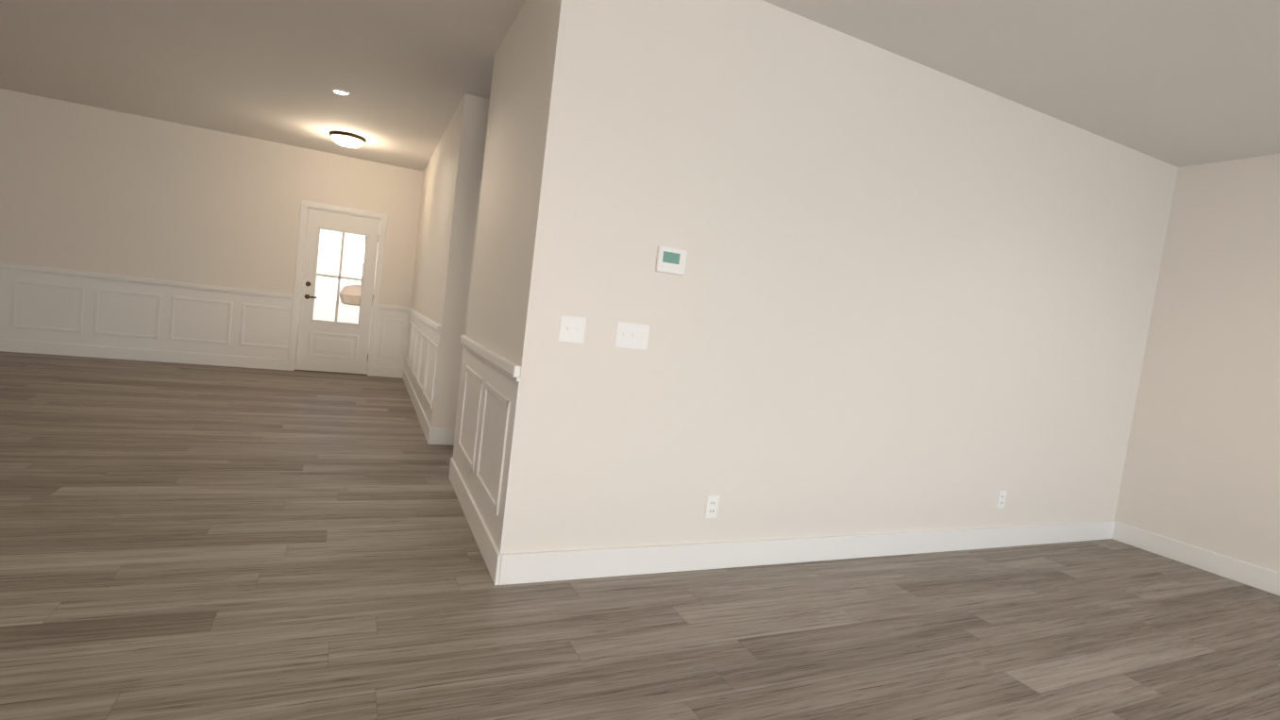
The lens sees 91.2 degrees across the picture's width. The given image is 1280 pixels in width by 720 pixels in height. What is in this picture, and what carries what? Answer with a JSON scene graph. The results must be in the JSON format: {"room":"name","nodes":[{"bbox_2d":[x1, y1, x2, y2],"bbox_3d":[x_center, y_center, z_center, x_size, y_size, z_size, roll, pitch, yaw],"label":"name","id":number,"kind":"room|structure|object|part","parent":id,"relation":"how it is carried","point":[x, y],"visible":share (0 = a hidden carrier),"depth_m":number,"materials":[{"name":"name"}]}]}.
{"room":"living room","nodes":[
{"label":"living room","id":0,"kind":"room"},
{"bbox_2d":[0,88,423,365],"bbox_3d":[-3.118,-1.130,8.318,10.700,2.740,0.381,5,5,-26],"label":"wall","id":1,"kind":"structure","parent":0,"point":[84,188],"depth_m":7.18,"materials":[{"name":"white paint"}]},
{"bbox_2d":[0,338,287,370],"bbox_3d":[-5.985,-0.082,7.117,3.479,0.135,0.101,5,5,-26],"label":"baseboard","id":2,"kind":"structure","parent":1,"relation":"attached to","point":[6,345],"depth_m":7.21,"materials":[{"name":"white wood"}]},
{"bbox_2d":[286,199,387,376],"bbox_3d":[-3.857,-0.886,8.013,0.990,2.120,0.160,5,5,-26],"label":"door frame","id":3,"kind":"structure","parent":1,"relation":"attached to","point":[306,206],"depth_m":7.86,"materials":[{"name":"white wood"}]},
{"bbox_2d":[295,208,380,374],"bbox_3d":[-3.851,-0.847,8.010,0.832,2.020,0.098,5,5,-26],"label":"front door","id":4,"kind":"structure","parent":1,"relation":"in","point":[335,345],"depth_m":8.01,"materials":[{"name":"white wood"}]},
{"bbox_3d":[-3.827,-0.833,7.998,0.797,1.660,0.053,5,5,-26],"label":"handle","id":5,"kind":"part","parent":4,"relation":"part of","materials":[{"name":"brown metal"}]},
{"bbox_2d":[431,93,489,428],"bbox_3d":[0.583,-0.500,5.898,4.652,2.740,0.234,5,5,-26],"label":"wall","id":6,"kind":"structure","parent":0,"point":[471,143],"depth_m":4.92,"materials":[{"name":"white paint"}]},
{"bbox_2d":[453,181,481,445],"bbox_3d":[-0.957,-0.324,5.235,0.980,2.110,0.160,5,5,-26],"label":"door frame","id":7,"kind":"structure","parent":6,"relation":"attached to","point":[480,181],"depth_m":4.95,"materials":[{"name":"white wood"}]},
{"bbox_2d":[410,0,554,362],"bbox_3d":[-1.694,-0.755,5.532,0.221,2.740,6.172,5,5,-26],"label":"wall","id":8,"kind":"structure","parent":0,"point":[516,95],"depth_m":3.40,"materials":[{"name":"white paint"}]},
{"bbox_2d":[0,262,521,555],"bbox_3d":[-3.984,-0.125,4.543,4.849,0.825,6.408,5,5,-26],"label":"wainscoting","id":9,"kind":"structure","parent":8,"relation":"attached to","point":[50,305],"depth_m":6.95,"materials":[{"name":"white wood"}]},
{"bbox_2d":[392,367,449,445],"bbox_3d":[-2.418,0.389,6.682,0.120,0.135,3.778,5,5,-26],"label":"baseboard","id":10,"kind":"structure","parent":8,"relation":"attached to","point":[433,435],"depth_m":5.57,"materials":[{"name":"white wood"}]},
{"bbox_2d":[448,457,496,575],"bbox_3d":[-0.937,0.805,3.428,0.056,0.135,1.600,5,5,-26],"label":"baseboard","id":11,"kind":"structure","parent":8,"relation":"attached to","point":[484,541],"depth_m":3.25,"materials":[{"name":"white wood"}]},
{"bbox_2d":[0,351,1279,719],"bbox_3d":[-0.232,1.070,2.325,10.420,0.060,14.800,5,5,-26],"label":"floor","id":12,"kind":"structure","parent":0,"point":[189,542],"depth_m":2.65,"materials":[{"name":"brown wood"}]},
{"bbox_2d":[0,0,1279,171],"bbox_3d":[0.110,-1.702,2.126,10.420,0.060,14.800,5,5,-26],"label":"ceiling","id":13,"kind":"structure","parent":0,"point":[1180,83],"depth_m":3.87,"materials":[{"name":"white paint"}]},
{"bbox_2d":[331,87,349,94],"bbox_3d":[-2.460,-2.199,5.139,0.136,0.012,0.136,5,5,-26],"label":"recessed light","id":14,"kind":"object","parent":13,"relation":"in","point":[339,91],"visible":0.98,"depth_m":5.12,"materials":[{"name":"white plastic"}]},
{"bbox_2d":[329,131,366,148],"bbox_3d":[-3.138,-2.338,6.716,0.360,0.126,0.360,5,5,-26],"label":"light","id":15,"kind":"object","parent":13,"relation":"attached to","point":[346,140],"visible":1,"depth_m":6.61,"materials":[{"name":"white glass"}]},
{"bbox_2d":[501,0,1178,554],"bbox_3d":[1.595,-0.214,3.648,4.600,2.740,0.120,5,5,-26],"label":"wall","id":16,"kind":"structure","parent":0,"point":[903,294],"depth_m":3.21,"materials":[{"name":"white paint"}]},
{"bbox_2d":[557,315,586,343],"bbox_3d":[-0.290,-0.131,2.701,0.116,0.114,0.016,5,5,-26],"label":"light switch","id":17,"kind":"object","parent":16,"relation":"attached to","point":[572,329],"visible":1,"depth_m":2.70,"materials":[{"name":"white plastic"}]},
{"bbox_2d":[614,321,649,350],"bbox_3d":[-0.033,-0.108,2.824,0.162,0.114,0.016,5,5,-26],"label":"light switch","id":18,"kind":"object","parent":16,"relation":"attached to","point":[631,335],"visible":1,"depth_m":2.82,"materials":[{"name":"white plastic"}]},
{"bbox_2d":[655,245,687,275],"bbox_3d":[0.143,-0.452,2.856,0.144,0.116,0.026,5,5,-26],"label":"thermostat","id":19,"kind":"object","parent":16,"relation":"attached to","point":[671,261],"visible":0.98,"depth_m":2.84,"materials":[{"name":"white plastic"}]},
{"bbox_2d":[704,495,719,518],"bbox_3d":[0.359,0.732,3.120,0.070,0.114,0.008,5,5,-26],"label":"electrical outlet","id":20,"kind":"object","parent":16,"relation":"attached to","point":[712,506],"visible":1,"depth_m":3.12,"materials":[{"name":"white plastic"}]},
{"bbox_2d":[490,521,1117,585],"bbox_3d":[1.458,1.082,3.676,4.616,0.135,0.016,5,5,-26],"label":"baseboard","id":21,"kind":"structure","parent":16,"relation":"attached to","point":[506,569],"depth_m":3.27,"materials":[{"name":"white wood"}]},
{"bbox_2d":[996,490,1006,508],"bbox_3d":[2.353,0.909,4.077,0.070,0.114,0.008,5,5,-26],"label":"electrical outlet","id":22,"kind":"object","parent":16,"relation":"attached to","point":[1001,499],"visible":1,"depth_m":4.07,"materials":[{"name":"white plastic"}]},
{"bbox_2d":[1113,153,1279,572],"bbox_3d":[3.931,0.033,4.207,0.120,2.740,14.680,5,5,-26],"label":"wall","id":23,"kind":"structure","parent":0,"point":[1202,467],"depth_m":4.21,"materials":[{"name":"white paint"}]},
{"bbox_2d":[1113,522,1279,595],"bbox_3d":[3.974,1.391,3.703,0.020,0.135,2.120,5,5,-26],"label":"baseboard","id":24,"kind":"structure","parent":23,"relation":"attached to","point":[1242,572],"depth_m":4.18,"materials":[{"name":"white wood"}]},
{"label":"outside","id":25,"kind":"structure","parent":0,"visible":0},
{"bbox_2d":[312,289,371,368],"bbox_3d":[-11.323,-2.599,36.580,34.000,0.130,56.820,5,5,-26],"label":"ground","id":26,"kind":"structure","parent":25,"point":[319,314],"depth_m":26.31,"materials":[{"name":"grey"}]},
{"bbox_2d":[339,284,372,305],"bbox_3d":[-12.149,-3.313,35.140,8.580,1.287,5.144,5,5,-26],"label":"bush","id":27,"kind":"object","parent":26,"relation":"on","point":[357,291],"depth_m":33.39,"materials":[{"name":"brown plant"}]},
{"bbox_2d":[333,222,380,301],"bbox_3d":[-14.626,-7.771,42.102,10.800,8.520,9.700,5,5,-26],"label":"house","id":28,"kind":"structure","parent":26,"relation":"on","point":[351,250],"depth_m":37.20,"materials":[{"name":"white"}]}
]}

